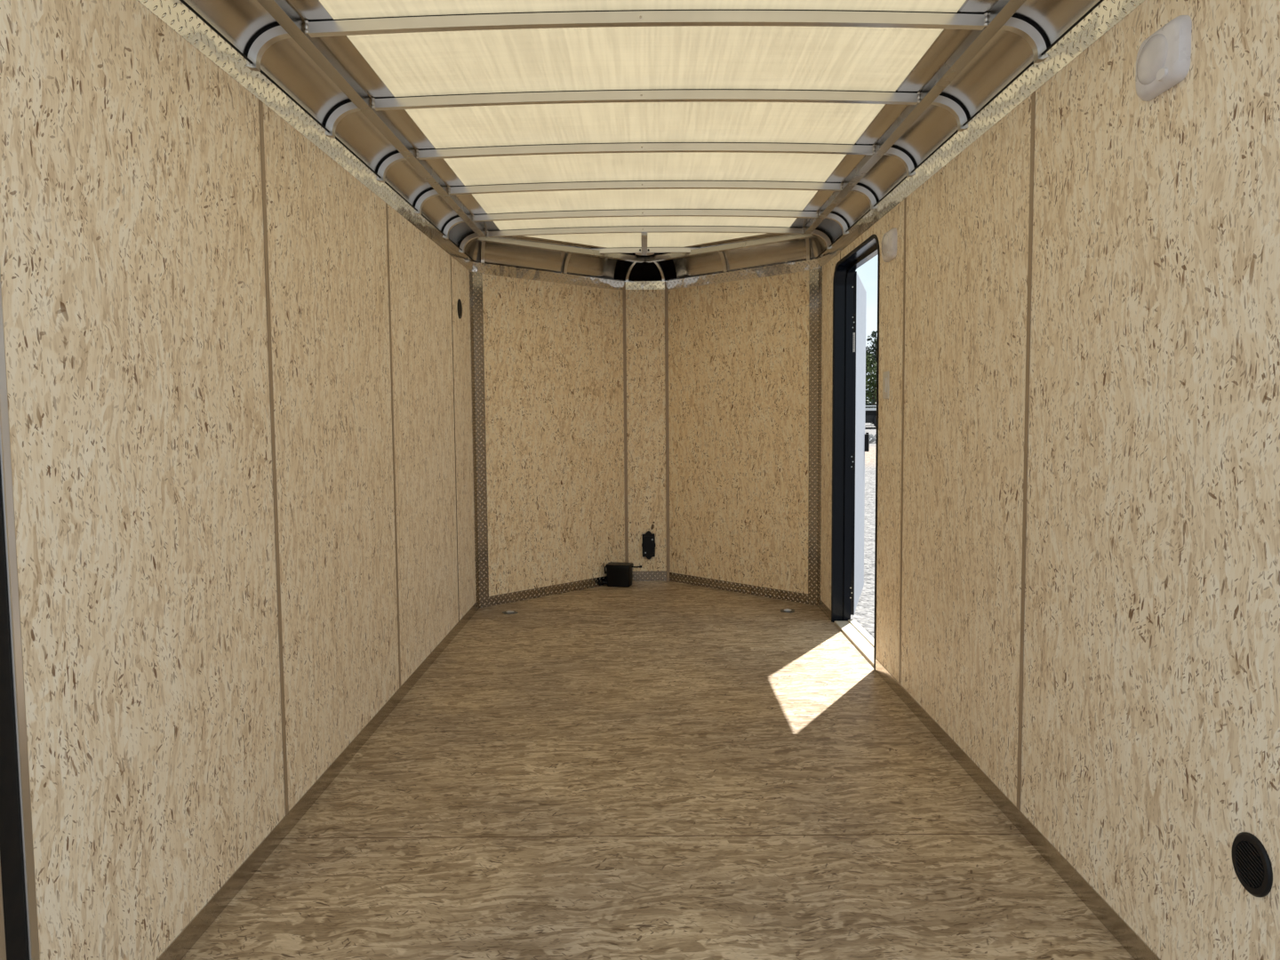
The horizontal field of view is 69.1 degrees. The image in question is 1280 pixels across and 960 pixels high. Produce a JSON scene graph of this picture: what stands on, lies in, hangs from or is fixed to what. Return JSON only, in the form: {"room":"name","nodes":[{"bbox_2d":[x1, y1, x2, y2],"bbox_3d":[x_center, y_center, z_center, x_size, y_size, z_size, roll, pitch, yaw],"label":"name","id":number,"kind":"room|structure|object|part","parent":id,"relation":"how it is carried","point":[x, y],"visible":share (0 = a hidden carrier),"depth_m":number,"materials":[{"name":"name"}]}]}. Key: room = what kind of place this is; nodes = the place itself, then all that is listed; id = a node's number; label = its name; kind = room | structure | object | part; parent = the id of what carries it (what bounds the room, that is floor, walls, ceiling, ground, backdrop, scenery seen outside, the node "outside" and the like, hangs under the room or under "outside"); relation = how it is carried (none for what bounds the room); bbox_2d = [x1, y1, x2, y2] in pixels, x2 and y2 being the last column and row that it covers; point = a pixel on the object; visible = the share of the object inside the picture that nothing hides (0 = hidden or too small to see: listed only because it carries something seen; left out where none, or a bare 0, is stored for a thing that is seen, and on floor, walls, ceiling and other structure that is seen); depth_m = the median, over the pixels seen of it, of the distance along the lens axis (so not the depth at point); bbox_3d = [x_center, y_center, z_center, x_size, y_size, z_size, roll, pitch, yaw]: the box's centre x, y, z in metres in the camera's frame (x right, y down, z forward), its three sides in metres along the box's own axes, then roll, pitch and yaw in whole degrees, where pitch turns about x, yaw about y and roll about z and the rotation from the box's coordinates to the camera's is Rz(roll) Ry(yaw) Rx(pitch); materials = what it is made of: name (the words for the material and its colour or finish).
{"room":"cargo trailer interior","nodes":[
{"label":"cargo trailer interior","id":0,"kind":"room"},
{"bbox_2d":[0,0,475,959],"bbox_3d":[-1.027,-0.085,3.554,0.055,2.130,4.128,0,4,0],"label":"wall","id":1,"kind":"structure","parent":0,"point":[132,257],"depth_m":2.07,"materials":[{"name":"beige wood"}]},
{"bbox_2d":[0,268,39,959],"bbox_3d":[-1.036,0.052,1.424,0.060,2.100,0.142,0,4,0],"label":"door frame","id":2,"kind":"structure","parent":1,"relation":"attached to","point":[19,925],"depth_m":1.49,"materials":[{"name":"metal"}]},
{"bbox_3d":[-1.036,0.055,1.386,0.059,2.100,0.066,0,4,0],"label":"post","id":3,"kind":"part","parent":2,"relation":"part of","materials":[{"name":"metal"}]},
{"bbox_2d":[258,99,288,815],"bbox_3d":[-1.004,-0.035,2.549,0.002,1.958,0.021,0,4,0],"label":"strip","id":4,"kind":"object","parent":1,"relation":"attached to","point":[260,103],"visible":1,"depth_m":2.54,"materials":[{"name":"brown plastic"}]},
{"bbox_2d":[136,0,473,270],"bbox_3d":[-1.001,-1.115,3.468,0.015,0.064,4.103,0,4,0],"label":"trim","id":5,"kind":"structure","parent":1,"relation":"attached to","point":[175,14],"depth_m":2.59,"materials":[{"name":"metal"}]},
{"bbox_2d":[156,601,477,959],"bbox_3d":[-0.990,0.899,3.614,0.003,0.058,4.108,0,4,0],"label":"baseboard","id":6,"kind":"structure","parent":1,"relation":"attached to","point":[191,933],"depth_m":2.61,"materials":[{"name":"brown wood"}]},
{"bbox_2d":[184,0,499,246],"bbox_3d":[-0.898,-1.184,3.178,0.235,0.107,3.900,0,4,0],"label":"panel","id":7,"kind":"object","parent":1,"relation":"attached to","point":[285,62],"visible":0.64,"depth_m":2.82,"materials":[{"name":"metal"}]},
{"bbox_2d":[385,202,400,687],"bbox_3d":[-0.997,-0.122,3.763,0.002,1.958,0.021,0,4,0],"label":"strip","id":8,"kind":"object","parent":1,"relation":"attached to","point":[387,208],"visible":1,"depth_m":3.76,"materials":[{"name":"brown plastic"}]},
{"bbox_2d":[179,0,624,281],"bbox_3d":[-0.906,-1.186,3.964,0.721,0.004,5.058,0,4,10],"label":"sealant","id":9,"kind":"structure","parent":1,"relation":"attached to","point":[182,1],"depth_m":2.84,"materials":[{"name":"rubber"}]},
{"bbox_2d":[450,259,459,621],"bbox_3d":[-0.991,-0.209,4.978,0.002,1.958,0.006,0,4,0],"label":"strip","id":10,"kind":"object","parent":1,"relation":"attached to","point":[451,260],"visible":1,"depth_m":4.97,"materials":[{"name":"beige wood"}]},
{"bbox_2d":[457,298,462,319],"bbox_3d":[-0.995,-0.945,5.134,0.006,0.108,0.108,0,4,0],"label":"air vent","id":11,"kind":"object","parent":1,"relation":"in","point":[460,305],"visible":1,"depth_m":5.12,"materials":[{"name":"black plastic"}]},
{"bbox_2d":[468,269,488,610],"bbox_3d":[-0.978,-0.255,5.571,0.035,2.072,0.159,1,4,19],"label":"trim","id":12,"kind":"structure","parent":1,"relation":"attached to","point":[476,278],"depth_m":5.60,"materials":[{"name":"metal"}]},
{"bbox_2d":[482,273,624,596],"bbox_3d":[-0.559,-0.267,6.043,1.247,2.130,0.040,-5,6,-44],"label":"wall","id":13,"kind":"structure","parent":0,"point":[554,391],"depth_m":6.00,"materials":[{"name":"beige wood"}]},
{"bbox_2d":[462,232,617,279],"bbox_3d":[-0.585,-1.368,5.713,0.352,0.103,1.444,3,5,42],"label":"panel","id":14,"kind":"object","parent":13,"relation":"attached to","point":[495,253],"visible":0.62,"depth_m":5.80,"materials":[{"name":"metal"}]},
{"bbox_2d":[480,241,485,263],"bbox_3d":[-0.919,-1.343,5.447,0.021,0.105,0.254,-1,4,-11],"label":"rib","id":15,"kind":"object","parent":14,"relation":"attached to","point":[483,244],"visible":0.83,"depth_m":5.49,"materials":[{"name":"metal"}]},
{"bbox_2d":[563,253,571,273],"bbox_3d":[-0.455,-1.377,5.863,0.021,0.105,0.326,-1,4,-11],"label":"rib","id":16,"kind":"object","parent":14,"relation":"attached to","point":[568,255],"visible":0.82,"depth_m":5.93,"materials":[{"name":"metal"}]},
{"bbox_2d":[480,576,607,607],"bbox_3d":[-0.536,0.715,6.098,1.247,0.062,0.003,-5,6,-44],"label":"baseboard","id":17,"kind":"structure","parent":13,"relation":"attached to","point":[533,593],"depth_m":6.01,"materials":[{"name":"silver metal"}]},
{"bbox_2d":[472,261,623,290],"bbox_3d":[-0.552,-1.300,5.949,1.241,0.068,0.012,-5,6,-44],"label":"trim","id":18,"kind":"structure","parent":13,"relation":"attached to","point":[485,268],"depth_m":5.91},
{"bbox_2d":[319,0,966,247],"bbox_3d":[0.021,-1.287,3.637,1.740,0.018,4.840,0,4,0],"label":"ceiling","id":19,"kind":"structure","parent":0,"point":[685,57],"depth_m":2.94,"materials":[{"name":"beige plastic"}]},
{"bbox_2d":[486,230,637,255],"bbox_3d":[-0.781,-1.288,3.789,0.839,0.019,5.105,0,4,10],"label":"plate","id":20,"kind":"object","parent":19,"relation":"attached to","point":[521,237],"visible":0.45,"depth_m":5.55,"materials":[{"name":"metal"}]},
{"bbox_2d":[256,0,486,237],"bbox_3d":[-0.878,-1.217,3.181,0.040,0.032,3.910,0,4,0],"label":"roof rail","id":21,"kind":"object","parent":20,"relation":"attached to","point":[280,11],"visible":1,"depth_m":2.85,"materials":[{"name":"metal"}]},
{"bbox_2d":[474,234,644,263],"bbox_3d":[-0.451,-1.396,5.622,1.249,0.032,0.040,-4,5,-41],"label":"roof rail","id":22,"kind":"object","parent":20,"relation":"attached to","point":[496,240],"visible":0.84,"depth_m":5.57,"materials":[{"name":"metal"}]},
{"bbox_2d":[458,225,831,253],"bbox_3d":[0.029,-1.332,5.127,2.066,0.134,0.033,0,4,0],"label":"bow","id":23,"kind":"object","parent":20,"relation":"attached to","point":[825,236],"visible":0.91,"depth_m":5.12,"materials":[{"name":"metal"}]},
{"bbox_2d":[639,232,649,255],"bbox_3d":[0.025,-1.397,5.455,0.064,0.042,0.629,0,4,0],"label":"bar","id":24,"kind":"object","parent":23,"relation":"attached to","point":[644,236],"visible":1,"depth_m":5.40,"materials":[{"name":"metal"}]},
{"bbox_2d":[245,9,1048,71],"bbox_3d":[0.015,-1.137,2.389,2.066,0.134,0.033,0,4,0],"label":"bow","id":25,"kind":"object","parent":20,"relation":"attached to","point":[1020,26],"visible":0.94,"depth_m":2.38,"materials":[{"name":"metal"}]},
{"bbox_2d":[591,247,698,253],"bbox_3d":[0.032,-1.421,5.777,0.689,0.050,0.033,0,4,0],"label":"bow","id":26,"kind":"object","parent":19,"relation":"attached to","point":[620,250],"visible":0.93,"depth_m":5.77,"materials":[{"name":"metal"}]},
{"bbox_2d":[441,208,848,239],"bbox_3d":[0.027,-1.302,4.708,2.066,0.134,0.033,0,4,0],"label":"bow","id":27,"kind":"object","parent":19,"relation":"attached to","point":[635,212],"visible":0.91,"depth_m":4.70,"materials":[{"name":"metal"}]},
{"bbox_2d":[376,142,915,182],"bbox_3d":[0.021,-1.220,3.551,2.066,0.134,0.033,0,4,0],"label":"bow","id":28,"kind":"object","parent":19,"relation":"attached to","point":[903,156],"visible":0.95,"depth_m":3.54,"materials":[{"name":"metal"}]},
{"bbox_2d":[413,180,878,214],"bbox_3d":[0.024,-1.261,4.130,2.066,0.134,0.033,0,4,0],"label":"bow","id":29,"kind":"object","parent":19,"relation":"attached to","point":[860,188],"visible":0.91,"depth_m":4.12,"materials":[{"name":"metal"}]},
{"bbox_2d":[323,88,968,137],"bbox_3d":[0.018,-1.178,2.973,2.066,0.134,0.033,0,4,0],"label":"bow","id":30,"kind":"object","parent":19,"relation":"attached to","point":[947,102],"visible":0.88,"depth_m":2.96,"materials":[{"name":"metal"}]},
{"bbox_2d":[684,233,788,248],"bbox_3d":[0.554,-1.423,5.504,0.504,0.019,0.504,-1,4,-9],"label":"plate","id":31,"kind":"object","parent":19,"relation":"attached to","point":[732,241],"depth_m":5.53,"materials":[{"name":"metal"}]},
{"bbox_2d":[645,233,816,262],"bbox_3d":[0.513,-1.404,5.617,1.249,0.032,0.040,3,5,42],"label":"roof rail","id":32,"kind":"object","parent":31,"relation":"attached to","point":[790,236],"visible":0.82,"depth_m":5.57,"materials":[{"name":"metal"}]},
{"bbox_2d":[824,154,847,182],"bbox_3d":[0.817,-1.309,3.884,0.075,0.019,0.418,-1,4,-9],"label":"plate","id":33,"kind":"object","parent":19,"relation":"attached to","point":[845,155],"depth_m":3.88,"materials":[{"name":"metal"}]},
{"bbox_2d":[854,104,887,143],"bbox_3d":[0.814,-1.267,3.293,0.074,0.019,0.441,-1,4,-9],"label":"plate","id":34,"kind":"object","parent":19,"relation":"attached to","point":[880,111],"depth_m":3.28,"materials":[{"name":"metal"}]},
{"bbox_2d":[803,0,1026,233],"bbox_3d":[0.911,-1.232,3.171,0.040,0.032,3.910,0,4,0],"label":"roof rail","id":35,"kind":"object","parent":34,"relation":"attached to","point":[1002,11],"visible":1,"depth_m":2.88,"materials":[{"name":"metal"}]},
{"bbox_2d":[895,29,945,91],"bbox_3d":[0.812,-1.225,2.708,0.082,0.019,0.466,-1,4,-9],"label":"plate","id":36,"kind":"object","parent":19,"relation":"attached to","point":[943,30],"depth_m":2.68,"materials":[{"name":"metal"}]},
{"bbox_2d":[957,0,967,12],"bbox_3d":[0.809,-1.198,2.331,0.013,0.019,0.066,-1,4,-9],"label":"plate","id":37,"kind":"object","parent":19,"relation":"attached to","point":[966,1],"depth_m":2.34,"materials":[{"name":"metal"}]},
{"bbox_2d":[625,280,666,571],"bbox_3d":[0.045,-0.304,6.485,0.312,2.130,0.040,0,4,0],"label":"wall","id":38,"kind":"structure","parent":0,"point":[644,308],"depth_m":6.46,"materials":[{"name":"beige wood"}]},
{"bbox_2d":[622,281,628,562],"bbox_3d":[-0.102,-0.354,6.458,0.023,2.020,0.012,0,4,0],"label":"strip","id":39,"kind":"object","parent":38,"relation":"attached to","point":[624,289],"visible":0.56,"depth_m":6.45,"materials":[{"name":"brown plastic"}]},
{"bbox_2d":[613,255,676,280],"bbox_3d":[0.034,-1.407,6.188,0.432,0.103,0.456,0,4,0],"label":"cap","id":40,"kind":"object","parent":38,"relation":"attached to","point":[643,271],"visible":0.8,"depth_m":6.33,"materials":[{"name":"plastic"}]},
{"bbox_2d":[624,261,636,280],"bbox_3d":[-0.054,-1.405,6.211,0.018,0.105,0.344,-1,4,-13],"label":"rib","id":41,"kind":"object","parent":40,"relation":"attached to","point":[633,263],"visible":0.83,"depth_m":6.28,"materials":[{"name":"metal"}]},
{"bbox_2d":[654,261,664,280],"bbox_3d":[0.123,-1.406,6.210,0.018,0.105,0.344,0,4,14],"label":"rib","id":42,"kind":"object","parent":40,"relation":"attached to","point":[657,263],"visible":0.75,"depth_m":6.28,"materials":[{"name":"metal"}]},
{"bbox_2d":[625,280,664,289],"bbox_3d":[0.036,-1.338,6.389,0.272,0.058,0.003,0,4,0],"label":"trim","id":43,"kind":"structure","parent":38,"relation":"attached to","point":[629,284],"depth_m":6.39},
{"bbox_2d":[641,530,655,559],"bbox_3d":[0.061,0.456,6.500,0.095,0.201,0.037,0,4,0],"label":"junction box","id":44,"kind":"object","parent":38,"relation":"attached to","point":[648,544],"visible":1,"depth_m":6.49,"materials":[{"name":"black plastic"}]},
{"bbox_2d":[632,570,666,581],"bbox_3d":[0.053,0.675,6.533,0.272,0.070,0.003,0,4,0],"label":"baseboard","id":45,"kind":"structure","parent":38,"relation":"attached to","point":[641,575],"depth_m":6.53,"materials":[{"name":"silver metal"}]},
{"bbox_2d":[664,281,670,581],"bbox_3d":[0.191,-0.327,6.458,0.023,2.078,0.012,0,4,0],"label":"strip","id":46,"kind":"object","parent":38,"relation":"attached to","point":[666,289],"visible":1,"depth_m":6.45,"materials":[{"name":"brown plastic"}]},
{"bbox_2d":[181,580,1134,959],"bbox_3d":[0.041,0.919,3.961,2.060,0.050,5.170,0,4,0],"label":"floor","id":47,"kind":"structure","parent":0,"point":[652,708],"depth_m":2.69,"materials":[{"name":"brown wood"}]},
{"bbox_2d":[502,610,518,614],"bbox_3d":[-0.773,0.784,5.526,0.084,0.010,0.084,-3,5,-28],"label":"ring","id":48,"kind":"object","parent":47,"relation":"on","point":[506,612],"visible":1,"depth_m":5.51,"materials":[{"name":"metal"}]},
{"bbox_2d":[598,561,641,587],"bbox_3d":[-0.131,0.648,6.355,0.298,0.152,0.124,1,4,14],"label":"box","id":49,"kind":"object","parent":47,"relation":"on","point":[618,574],"visible":1,"depth_m":6.31,"materials":[{"name":"black plastic"}]},
{"bbox_3d":[-0.140,0.585,6.354,0.174,0.026,0.122,1,4,14],"label":"lid","id":50,"kind":"part","parent":49,"relation":"part of","materials":[{"name":"black plastic"}]},
{"bbox_2d":[300,833,1001,838],"bbox_3d":[0.034,0.993,2.589,2.056,0.003,0.003,0,4,0],"label":"joint","id":51,"kind":"object","parent":47,"relation":"on","point":[877,834],"visible":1,"depth_m":2.59,"materials":[{"name":"brown wood"}]},
{"bbox_2d":[780,608,794,612],"bbox_3d":[0.876,0.771,5.510,0.084,0.010,0.084,0,4,12],"label":"ring","id":52,"kind":"object","parent":47,"relation":"on","point":[781,610],"visible":1,"depth_m":5.50,"materials":[{"name":"metal"}]},
{"bbox_2d":[667,271,809,593],"bbox_3d":[0.645,-0.277,6.037,0.040,2.130,1.247,-5,6,-45],"label":"wall","id":53,"kind":"structure","parent":0,"point":[739,350],"depth_m":6.00,"materials":[{"name":"beige wood"}]},
{"bbox_2d":[665,257,818,289],"bbox_3d":[0.620,-1.310,5.942,0.012,0.068,1.241,-5,6,-45],"label":"trim","id":54,"kind":"structure","parent":53,"relation":"attached to","point":[802,266],"depth_m":5.89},
{"bbox_2d":[669,572,815,605],"bbox_3d":[0.638,0.705,6.092,0.003,0.062,1.247,-5,6,-45],"label":"baseboard","id":55,"kind":"structure","parent":53,"relation":"attached to","point":[762,591],"depth_m":6.07,"materials":[{"name":"silver metal"}]},
{"bbox_2d":[672,234,832,278],"bbox_3d":[0.648,-1.378,5.707,0.352,0.103,1.444,-4,5,-41],"label":"panel","id":56,"kind":"object","parent":53,"relation":"attached to","point":[790,251],"visible":0.6,"depth_m":5.80,"materials":[{"name":"metal"}]},
{"bbox_2d":[719,251,727,271],"bbox_3d":[0.520,-1.385,5.857,0.021,0.105,0.326,0,4,12],"label":"rib","id":57,"kind":"object","parent":56,"relation":"attached to","point":[721,253],"visible":0.84,"depth_m":5.92,"materials":[{"name":"metal"}]},
{"bbox_2d":[805,238,809,260],"bbox_3d":[0.980,-1.359,5.436,0.021,0.105,0.254,0,4,12],"label":"rib","id":58,"kind":"object","parent":56,"relation":"attached to","point":[807,242],"visible":0.84,"depth_m":5.48,"materials":[{"name":"metal"}]},
{"bbox_2d":[820,0,1279,959],"bbox_3d":[1.087,-0.098,3.481,0.055,2.130,4.250,0,4,0],"label":"wall","id":59,"kind":"structure","parent":0,"point":[1151,701],"depth_m":2.07,"materials":[{"name":"beige wood"}]},
{"bbox_2d":[808,264,822,607],"bbox_3d":[1.060,-0.272,5.557,0.034,2.072,0.154,-2,4,-17],"label":"trim","id":60,"kind":"structure","parent":59,"relation":"attached to","point":[815,299],"depth_m":5.58,"materials":[{"name":"metal"}]},
{"bbox_2d":[816,600,831,620],"bbox_3d":[1.077,0.750,5.433,0.003,0.058,0.438,0,4,0],"label":"baseboard","id":61,"kind":"structure","parent":59,"relation":"attached to","point":[824,608],"depth_m":5.38,"materials":[{"name":"metal"}]},
{"bbox_2d":[834,619,873,667],"bbox_3d":[1.138,0.846,4.713,0.114,0.070,0.938,0,4,0],"label":"door sill","id":62,"kind":"structure","parent":59,"relation":"attached to","point":[860,638],"depth_m":4.79,"materials":[{"name":"silver metal"}]},
{"bbox_2d":[831,234,879,670],"bbox_3d":[1.113,-0.162,4.650,0.103,1.990,1.030,0,4,0],"label":"door frame","id":63,"kind":"structure","parent":59,"relation":"attached to","point":[845,268],"depth_m":5.10,"materials":[{"name":"black metal"}]},
{"bbox_2d":[849,271,869,615],"bbox_3d":[1.302,-0.223,5.542,0.070,1.890,0.915,1,4,17],"label":"door","id":64,"kind":"structure","parent":59,"relation":"in","point":[860,441],"depth_m":5.36,"materials":[{"name":"white paint"}]},
{"bbox_3d":[1.296,-0.223,5.552,0.044,1.890,0.899,1,4,17],"label":"edge moulding","id":65,"kind":"part","parent":64,"relation":"part of","materials":[{"name":"white metal"}]},
{"bbox_2d":[664,0,1103,280],"bbox_3d":[0.955,-1.197,3.892,0.725,0.004,5.178,-1,4,-9],"label":"sealant","id":66,"kind":"structure","parent":59,"relation":"attached to","point":[1100,1],"depth_m":2.90,"materials":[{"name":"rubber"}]},
{"bbox_2d":[882,370,889,399],"bbox_3d":[1.055,-0.407,3.991,0.011,0.118,0.085,0,4,0],"label":"light switch","id":67,"kind":"object","parent":59,"relation":"attached to","point":[886,374],"visible":1,"depth_m":3.97,"materials":[{"name":"white plastic"}]},
{"bbox_2d":[881,227,896,262],"bbox_3d":[1.039,-0.982,3.892,0.032,0.122,0.165,0,4,0],"label":"wall light","id":68,"kind":"object","parent":59,"relation":"attached to","point":[889,242],"visible":1,"depth_m":3.84,"materials":[{"name":"white plastic"}]},
{"bbox_2d":[898,197,906,684],"bbox_3d":[1.060,-0.139,3.751,0.002,1.958,0.021,0,4,0],"label":"strip","id":69,"kind":"object","parent":59,"relation":"attached to","point":[905,199],"visible":1,"depth_m":3.75,"materials":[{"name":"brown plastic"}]},
{"bbox_2d":[791,0,1099,242],"bbox_3d":[0.936,-1.199,3.168,0.235,0.107,3.900,0,4,0],"label":"panel","id":70,"kind":"object","parent":59,"relation":"attached to","point":[1006,54],"visible":0.7,"depth_m":2.86,"materials":[{"name":"metal"}]},
{"bbox_2d":[816,0,1145,267],"bbox_3d":[1.043,-1.127,3.396,0.015,0.064,4.225,0,4,0],"label":"trim","id":71,"kind":"structure","parent":59,"relation":"attached to","point":[1108,13],"depth_m":2.63,"materials":[{"name":"metal"}]},
{"bbox_2d":[875,658,1160,959],"bbox_3d":[1.063,0.937,2.826,0.003,0.058,2.794,0,4,0],"label":"baseboard","id":72,"kind":"structure","parent":59,"relation":"attached to","point":[1110,919],"depth_m":2.49,"materials":[{"name":"brown wood"}]},
{"bbox_2d":[1016,91,1035,810],"bbox_3d":[1.053,-0.052,2.537,0.002,1.958,0.021,0,4,0],"label":"strip","id":73,"kind":"object","parent":59,"relation":"attached to","point":[1033,95],"visible":1,"depth_m":2.53,"materials":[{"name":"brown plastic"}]},
{"bbox_2d":[1135,15,1191,101],"bbox_3d":[1.028,-0.834,1.843,0.032,0.122,0.165,0,4,0],"label":"wall light","id":74,"kind":"object","parent":59,"relation":"attached to","point":[1163,60],"visible":1,"depth_m":1.81,"materials":[{"name":"white plastic"}]},
{"bbox_2d":[1231,832,1272,897],"bbox_3d":[1.052,0.662,1.601,0.006,0.104,0.104,0,4,0],"label":"air vent","id":75,"kind":"object","parent":59,"relation":"in","point":[1252,863],"visible":1,"depth_m":1.59,"materials":[{"name":"black plastic"}]},
{"label":"outside","id":76,"kind":"structure","parent":0,"visible":0},
{"bbox_2d":[850,423,876,638],"bbox_3d":[0.424,-4.589,79.875,240.000,1.140,240.000,0,4,0],"label":"ground","id":77,"kind":"structure","parent":76,"point":[864,614],"depth_m":11.56,"materials":[{"name":"white concrete"}]},
{"bbox_2d":[864,405,876,427],"bbox_3d":[12.002,-3.225,47.431,5.400,1.160,2.600,0,4,0],"label":"trailer","id":78,"kind":"object","parent":77,"relation":"on","point":[870,412],"visible":0.06,"depth_m":46.49,"materials":[{"name":"metal"}]},
{"bbox_3d":[11.999,-3.684,47.538,5.400,0.260,2.320,0,4,0],"label":"rail","id":79,"kind":"part","parent":78,"relation":"part of","materials":[{"name":"white metal"}]},
{"bbox_2d":[865,351,876,407],"bbox_3d":[16.843,-6.880,67.748,4.603,5.096,2.750,0,4,0],"label":"tree","id":80,"kind":"object","parent":77,"relation":"on","point":[869,369],"visible":0.26,"depth_m":67.27,"materials":[{"name":"green plant"}]},
{"bbox_2d":[865,398,876,424],"bbox_3d":[13.461,-3.899,50.772,6.763,1.904,0.951,0,4,0],"label":"hedge","id":81,"kind":"object","parent":77,"relation":"on","point":[873,400],"visible":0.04,"depth_m":50.69,"materials":[{"name":"green plant"}]},
{"bbox_2d":[865,330,877,370],"bbox_3d":[19.436,-8.654,73.547,4.459,7.755,2.505,0,4,0],"label":"tree","id":82,"kind":"object","parent":77,"relation":"on","point":[874,333],"visible":0.09,"depth_m":73.22,"materials":[{"name":"green plant"}]},
{"bbox_2d":[869,433,876,443],"bbox_3d":[8.790,-1.513,33.944,2.144,0.391,0.664,0,4,0],"label":"heap","id":83,"kind":"object","parent":77,"relation":"on","point":[872,438],"visible":0.16,"depth_m":33.88,"materials":[{"name":"grey"}]}
]}

